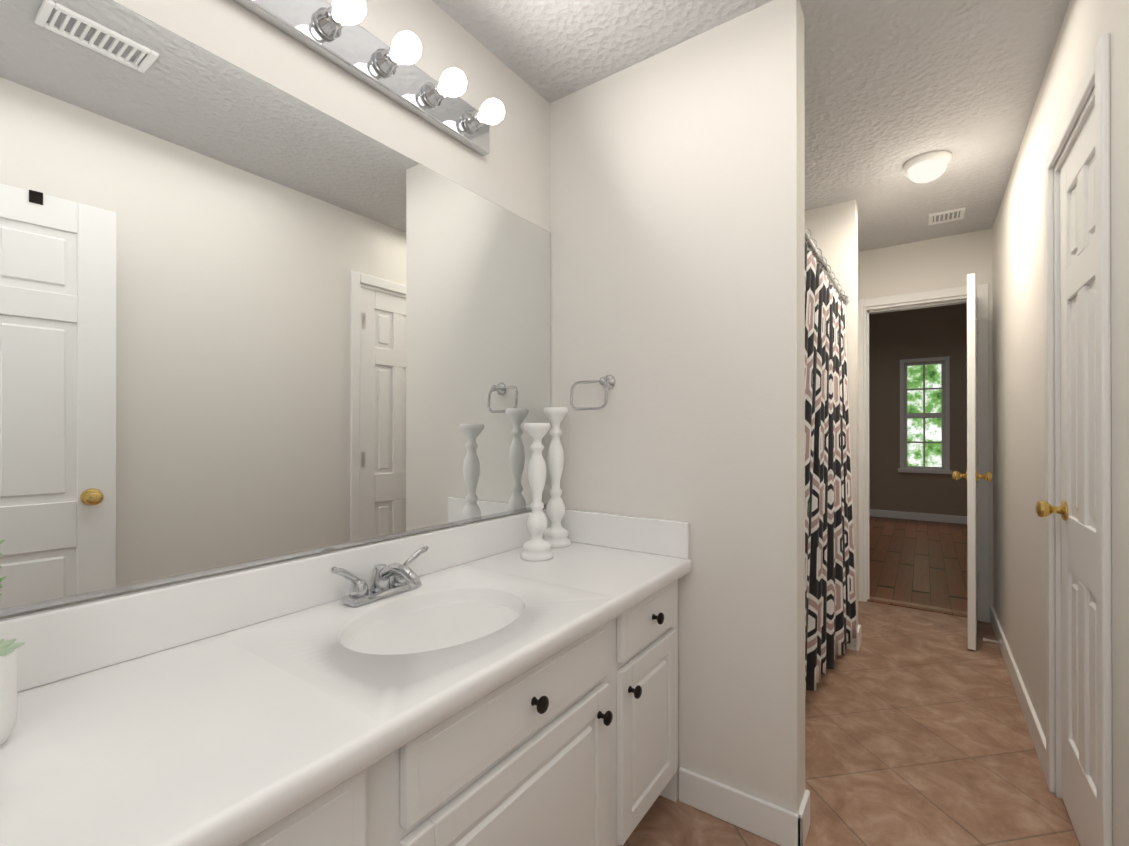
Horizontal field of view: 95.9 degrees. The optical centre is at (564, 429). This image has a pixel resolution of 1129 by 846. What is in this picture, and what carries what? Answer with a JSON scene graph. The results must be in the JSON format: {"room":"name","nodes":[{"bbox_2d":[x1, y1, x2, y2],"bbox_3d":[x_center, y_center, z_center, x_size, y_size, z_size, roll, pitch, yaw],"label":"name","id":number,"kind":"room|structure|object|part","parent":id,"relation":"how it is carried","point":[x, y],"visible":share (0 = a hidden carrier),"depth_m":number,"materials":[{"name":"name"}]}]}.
{"room":"bathroom","nodes":[
{"label":"bathroom","id":0,"kind":"room"},
{"bbox_2d":[0,0,549,619],"bbox_3d":[-0.367,-0.030,1.611,0.120,2.440,4.350,0,0,35],"label":"wall","id":1,"kind":"structure","parent":0,"point":[510,172],"depth_m":1.42,"materials":[{"name":"white paint"}]},
{"bbox_2d":[0,0,550,616],"bbox_3d":[-0.694,-0.232,1.032,0.009,1.039,2.227,0,0,35],"label":"mirror","id":2,"kind":"object","parent":1,"relation":"attached to","point":[246,320],"visible":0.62,"depth_m":1.03,"materials":[{"name":"grey mirror"}]},
{"bbox_2d":[232,0,504,155],"bbox_3d":[-0.551,-0.942,1.104,0.162,0.114,1.225,0,0,35],"label":"sconce","id":3,"kind":"object","parent":1,"relation":"attached to","point":[335,33],"visible":1,"depth_m":1.28,"materials":[{"name":"silver metal"}]},
{"bbox_2d":[550,0,804,813],"bbox_3d":[0.336,-0.030,1.746,0.875,2.440,0.120,0,0,35],"label":"wall","id":4,"kind":"structure","parent":0,"point":[677,202],"depth_m":1.59,"materials":[{"name":"white paint"}]},
{"bbox_2d":[570,375,615,410],"bbox_3d":[0.097,-0.131,1.801,0.156,0.126,0.063,0,0,35],"label":"towel ring","id":5,"kind":"object","parent":4,"relation":"attached to","point":[607,382],"visible":1,"depth_m":1.78,"materials":[{"name":"silver metal"}]},
{"bbox_2d":[679,767,809,845],"bbox_3d":[0.518,1.137,1.532,0.364,0.105,0.014,0,0,35],"label":"baseboard","id":6,"kind":"structure","parent":4,"relation":"attached to","point":[774,823],"depth_m":1.51,"materials":[{"name":"white wood"}]},
{"bbox_2d":[805,228,857,696],"bbox_3d":[1.076,0.185,2.203,0.204,1.843,1.478,0,0,35],"label":"shower curtain","id":7,"kind":"object","parent":4,"relation":"attached to","point":[830,613],"visible":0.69,"depth_m":2.30,"materials":[{"name":"fabric"}]},
{"bbox_3d":[1.105,-0.705,2.184,0.056,0.063,1.478,0,0,35],"label":"rod","id":8,"kind":"part","parent":7,"relation":"part of","materials":[{"name":"silver metal"}]},
{"bbox_2d":[432,0,1069,251],"bbox_3d":[0.585,-1.300,1.543,1.760,0.100,5.330,0,0,35],"label":"ceiling","id":9,"kind":"structure","parent":0,"point":[892,88],"depth_m":1.78,"materials":[{"name":"grey paint"}]},
{"bbox_2d":[903,150,951,182],"bbox_3d":[1.684,-1.200,2.365,0.184,0.094,0.184,0,0,35],"label":"ceiling light","id":10,"kind":"object","parent":9,"relation":"attached to","point":[927,167],"visible":1,"depth_m":2.32,"materials":[{"name":"white glass"}]},
{"bbox_2d":[928,207,965,224],"bbox_3d":[2.222,-1.240,2.965,0.170,0.012,0.170,0,0,35],"label":"ceiling vent","id":11,"kind":"object","parent":9,"relation":"in","point":[947,216],"visible":1,"depth_m":2.96,"materials":[{"name":"white metal"}]},
{"bbox_2d":[805,208,820,268],"bbox_3d":[1.169,-0.026,3.116,0.660,2.440,0.120,0,0,35],"label":"wall","id":12,"kind":"structure","parent":0,"point":[813,216],"depth_m":2.87,"materials":[{"name":"white paint"}]},
{"bbox_2d":[821,204,858,643],"bbox_3d":[1.775,-0.026,3.264,0.120,2.440,0.820,0,0,35],"label":"wall","id":13,"kind":"structure","parent":0,"point":[833,228],"depth_m":2.78,"materials":[{"name":"white paint"}]},
{"bbox_2d":[621,596,1079,845],"bbox_3d":[0.584,1.240,1.534,1.760,0.100,5.325,0,0,35],"label":"floor","id":14,"kind":"structure","parent":0,"point":[917,733],"depth_m":1.86,"materials":[{"name":"brown tile"}]},
{"bbox_2d":[0,508,691,845],"bbox_3d":[-0.465,0.740,0.868,0.568,0.895,2.227,0,0,35],"label":"bathroom vanity","id":15,"kind":"object","parent":14,"relation":"on","point":[484,684],"visible":0.96,"depth_m":0.90,"materials":[{"name":"white"}]},
{"bbox_2d":[0,539,24,744],"bbox_3d":[-0.770,0.261,0.634,0.126,0.290,0.131,0,0,35],"label":"potted plant","id":16,"kind":"object","parent":15,"relation":"on","point":[8,681],"visible":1,"depth_m":0.65,"materials":[{"name":"white ceramic"}]},
{"bbox_2d":[330,546,428,606],"bbox_3d":[-0.403,0.357,1.216,0.179,0.102,0.271,0,0,35],"label":"faucet","id":17,"kind":"object","parent":15,"relation":"on","point":[404,577],"visible":1,"depth_m":1.21,"materials":[{"name":"silver metal"}]},
{"bbox_2d":[520,423,553,560],"bbox_3d":[-0.088,0.194,1.633,0.108,0.430,0.108,0,0,35],"label":"candlestick","id":18,"kind":"object","parent":15,"relation":"on","point":[536,547],"visible":1,"depth_m":1.61,"materials":[{"name":"white"}]},
{"bbox_2d":[543,407,570,547],"bbox_3d":[-0.031,0.166,1.814,0.108,0.488,0.108,0,0,35],"label":"candlestick","id":19,"kind":"object","parent":15,"relation":"on","point":[555,534],"visible":0.98,"depth_m":1.79,"materials":[{"name":"white"}]},
{"bbox_2d":[869,303,966,515],"bbox_3d":[4.483,-0.295,7.008,4.200,3.000,0.120,0,0,35],"label":"wall","id":20,"kind":"structure","parent":0,"point":[895,337],"depth_m":6.83,"materials":[{"name":"beige paint"}]},
{"bbox_2d":[869,509,966,523],"bbox_3d":[4.445,1.154,6.949,4.200,0.100,0.014,0,0,35],"label":"baseboard","id":21,"kind":"structure","parent":20,"relation":"attached to","point":[920,516],"depth_m":6.75,"materials":[{"name":"white wood"}]},
{"bbox_2d":[898,356,951,473],"bbox_3d":[4.766,-0.186,6.749,0.580,1.520,0.102,0,0,35],"label":"window","id":22,"kind":"structure","parent":20,"relation":"in","point":[944,414],"depth_m":6.75,"materials":[{"name":"white"}]},
{"bbox_2d":[869,516,967,611],"bbox_3d":[3.299,1.250,5.321,4.200,0.100,3.995,0,0,35],"label":"floor","id":23,"kind":"structure","parent":0,"point":[919,562],"depth_m":4.59,"materials":[{"name":"brown wood"}]},
{"bbox_2d":[859,229,992,621],"bbox_3d":[2.073,-0.025,3.653,1.760,2.440,0.160,0,0,35],"label":"wall","id":24,"kind":"structure","parent":0,"point":[952,261],"depth_m":3.31,"materials":[{"name":"white paint"}]},
{"bbox_2d":[858,283,988,622],"bbox_3d":[2.385,0.144,3.439,0.727,2.101,0.202,0,0,35],"label":"door frame","id":25,"kind":"structure","parent":24,"relation":"attached to","point":[960,293],"depth_m":3.32,"materials":[{"name":"white wood"}]},
{"bbox_2d":[952,273,991,649],"bbox_3d":[2.378,0.173,2.969,0.173,2.025,0.585,0,0,40],"label":"bedroom door","id":26,"kind":"structure","parent":24,"relation":"in","point":[971,476],"depth_m":2.75,"materials":[{"name":"white wood"}]},
{"bbox_2d":[992,0,1128,845],"bbox_3d":[1.210,-0.032,1.002,0.120,2.440,5.170,0,0,35],"label":"wall","id":27,"kind":"structure","parent":0,"point":[1018,320],"depth_m":1.89,"materials":[{"name":"white paint"}]},
{"bbox_2d":[990,606,1045,778],"bbox_3d":[2.137,1.140,2.431,0.014,0.105,1.760,0,0,35],"label":"baseboard","id":28,"kind":"structure","parent":27,"relation":"attached to","point":[1038,738],"depth_m":2.15,"materials":[{"name":"white wood"}]},
{"bbox_2d":[983,638,1000,644],"bbox_3d":[2.301,1.138,2.744,0.075,0.028,0.027,0,0,35],"label":"door stop","id":29,"kind":"object","parent":28,"relation":"attached to","point":[989,640],"visible":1,"depth_m":2.74,"materials":[{"name":"silver metal"}]},
{"bbox_2d":[1036,104,1096,845],"bbox_3d":[1.462,0.169,1.417,0.173,2.025,0.530,0,0,35],"label":"closet door","id":30,"kind":"structure","parent":27,"relation":"in","point":[1076,509],"depth_m":1.45,"materials":[{"name":"white wood"}]},
{"bbox_2d":[1044,33,1112,845],"bbox_3d":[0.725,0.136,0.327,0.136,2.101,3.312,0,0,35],"label":"door frame","id":31,"kind":"structure","parent":27,"relation":"attached to","point":[1096,74],"depth_m":1.21,"materials":[{"name":"white wood"}]},
{"label":"outside","id":32,"kind":"structure","parent":0,"visible":0},
{"bbox_2d":[907,364,941,466],"bbox_3d":[4.972,-0.185,7.043,1.240,2.220,0.001,0,0,35],"label":"tree","id":33,"kind":"object","parent":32,"point":[933,454],"depth_m":7.03,"materials":[{"name":"green plant"}]}
]}

